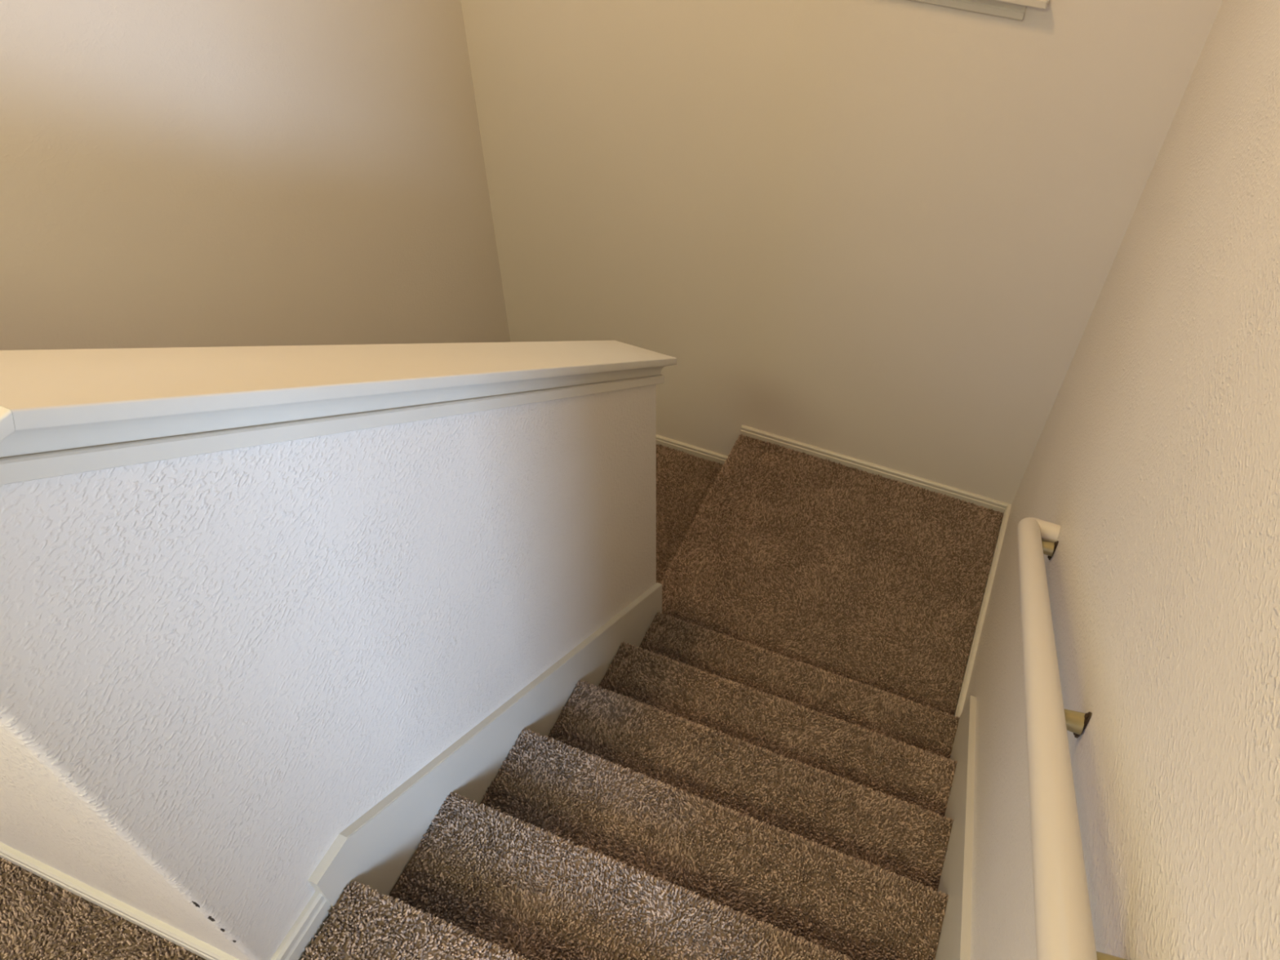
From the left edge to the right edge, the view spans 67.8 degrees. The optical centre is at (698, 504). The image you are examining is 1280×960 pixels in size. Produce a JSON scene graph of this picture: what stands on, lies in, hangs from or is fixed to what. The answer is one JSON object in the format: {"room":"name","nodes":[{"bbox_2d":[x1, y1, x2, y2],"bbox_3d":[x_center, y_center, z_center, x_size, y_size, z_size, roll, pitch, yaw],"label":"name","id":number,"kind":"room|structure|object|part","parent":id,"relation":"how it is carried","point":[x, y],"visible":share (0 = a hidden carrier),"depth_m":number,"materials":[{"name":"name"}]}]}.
{"room":"staircase","nodes":[
{"label":"staircase","id":0,"kind":"room"},
{"bbox_2d":[0,755,209,945],"bbox_3d":[-1.281,0.970,2.184,1.065,3.509,0.102,18,50,13],"label":"wall","id":1,"kind":"structure","parent":0,"point":[31,824],"depth_m":1.36,"materials":[{"name":"paint"}]},
{"bbox_2d":[0,405,14,487],"bbox_3d":[-1.156,-0.166,0.874,1.206,0.073,0.191,18,50,13],"label":"wall cap","id":2,"kind":"object","parent":1,"relation":"on","point":[6,423],"visible":1,"depth_m":0.77,"materials":[{"name":"paint"}]},
{"bbox_2d":[0,842,332,959],"bbox_3d":[-1.202,0.549,1.692,1.180,0.078,0.148,18,50,13],"label":"baseboard","id":3,"kind":"structure","parent":1,"relation":"attached to","point":[308,924],"depth_m":1.56,"materials":[{"name":"paint"}]},
{"bbox_2d":[0,0,510,350],"bbox_3d":[-1.855,0.303,1.562,0.120,5.285,5.450,18,50,13],"label":"wall","id":4,"kind":"structure","parent":0,"point":[174,173],"depth_m":2.47,"materials":[{"name":"paint"}]},
{"bbox_2d":[0,857,528,959],"bbox_3d":[-0.415,1.594,0.970,3.585,0.221,4.000,18,50,13],"label":"floor","id":5,"kind":"structure","parent":0,"point":[40,919],"depth_m":1.59,"materials":[{"name":"carpet"}]},
{"bbox_2d":[0,384,656,959],"bbox_3d":[-0.468,0.641,2.512,0.102,3.509,1.566,18,50,13],"label":"wall","id":6,"kind":"structure","parent":0,"point":[214,665],"depth_m":1.33,"materials":[{"name":"paint"}]},
{"bbox_2d":[0,340,676,484],"bbox_3d":[-0.398,-0.220,1.657,0.180,1.120,1.482,18,50,13],"label":"wall cap","id":7,"kind":"object","parent":6,"relation":"attached to","point":[73,411],"visible":1,"depth_m":1.10,"materials":[{"name":"paint"}]},
{"bbox_3d":[-0.398,-0.224,1.651,0.157,1.071,1.462,18,50,13],"label":"cove moulding","id":8,"kind":"part","parent":7,"relation":"part of","materials":[{"name":"paint"}]},
{"bbox_2d":[307,582,662,907],"bbox_3d":[-0.384,0.537,2.455,0.018,1.244,1.432,18,50,13],"label":"trim","id":9,"kind":"structure","parent":6,"relation":"attached to","point":[375,850],"depth_m":1.99,"materials":[{"name":"paint"}]},
{"bbox_2d":[659,434,1003,715],"bbox_3d":[0.480,0.334,3.632,1.115,0.207,1.147,18,50,13],"label":"floor","id":10,"kind":"structure","parent":0,"point":[871,580],"depth_m":3.56,"materials":[{"name":"carpet"}]},
{"bbox_2d":[388,611,959,959],"bbox_3d":[0.093,0.795,2.438,1.028,0.939,1.372,18,50,13],"label":"staircase","id":11,"kind":"structure","parent":10,"relation":"on","point":[715,796],"depth_m":2.15,"materials":[{"name":"carpet"}]},
{"bbox_2d":[460,0,1222,504],"bbox_3d":[0.271,-1.266,3.051,2.472,5.285,0.140,18,50,13],"label":"wall","id":12,"kind":"structure","parent":0,"point":[887,233],"depth_m":3.17,"materials":[{"name":"paint"}]},
{"bbox_2d":[656,434,728,464],"bbox_3d":[-0.346,-0.335,4.313,1.076,0.063,0.014,18,50,13],"label":"baseboard","id":13,"kind":"structure","parent":12,"relation":"attached to","point":[707,455],"depth_m":4.22,"materials":[{"name":"paint"}]},
{"bbox_2d":[740,424,1011,515],"bbox_3d":[0.706,-0.139,3.906,1.135,0.067,0.014,18,50,13],"label":"baseboard","id":14,"kind":"structure","parent":12,"relation":"attached to","point":[996,505],"depth_m":3.89,"materials":[{"name":"paint"}]},
{"bbox_2d":[908,0,1048,21],"bbox_3d":[0.266,-1.500,2.654,1.390,0.070,0.040,18,50,13],"label":"window sill","id":15,"kind":"structure","parent":12,"relation":"attached to","point":[1008,9],"depth_m":2.55,"materials":[{"name":"paint"}]},
{"bbox_2d":[961,0,1279,959],"bbox_3d":[0.877,-0.332,1.545,0.120,4.235,2.580,18,50,13],"label":"wall","id":16,"kind":"structure","parent":0,"point":[1155,458],"depth_m":1.33,"materials":[{"name":"paint"}]},
{"bbox_2d":[934,695,976,959],"bbox_3d":[0.581,0.864,2.214,0.018,1.254,1.398,18,50,13],"label":"trim","id":17,"kind":"structure","parent":16,"relation":"attached to","point":[956,877],"depth_m":2.14,"materials":[{"name":"paint"}]},
{"bbox_2d":[953,506,1011,717],"bbox_3d":[1.022,0.404,3.436,0.016,0.070,1.089,18,50,13],"label":"baseboard","id":18,"kind":"structure","parent":16,"relation":"attached to","point":[962,696],"depth_m":3.40,"materials":[{"name":"paint"}]},
{"bbox_2d":[1017,517,1127,959],"bbox_3d":[0.566,0.259,1.523,0.095,0.919,1.444,18,50,13],"label":"handrail","id":19,"kind":"object","parent":16,"relation":"attached to","point":[1064,926],"visible":1,"depth_m":1.14,"materials":[{"name":"paint"}]},
{"bbox_3d":[0.802,0.098,2.244,0.072,0.033,0.033,18,50,13],"label":"arm","id":20,"kind":"part","parent":19,"relation":"part of","materials":[{"name":"gold metal"}]},
{"bbox_3d":[0.531,0.313,1.402,0.072,0.033,0.033,18,50,13],"label":"arm","id":21,"kind":"part","parent":19,"relation":"part of","materials":[{"name":"gold metal"}]},
{"bbox_3d":[0.372,0.440,0.908,0.072,0.033,0.033,18,50,13],"label":"arm","id":22,"kind":"part","parent":19,"relation":"part of","materials":[{"name":"gold metal"}]},
{"bbox_3d":[-1.266,1.957,3.589,1.053,0.100,0.518,18,50,13],"label":"floor","id":23,"kind":"structure","parent":0,"visible":0},
{"bbox_2d":[656,444,724,582],"bbox_3d":[-0.818,0.825,3.912,1.065,0.951,2.430,18,50,13],"label":"staircase","id":24,"kind":"structure","parent":23,"relation":"on","point":[684,481],"depth_m":4.08,"materials":[{"name":"carpet"}]}
]}

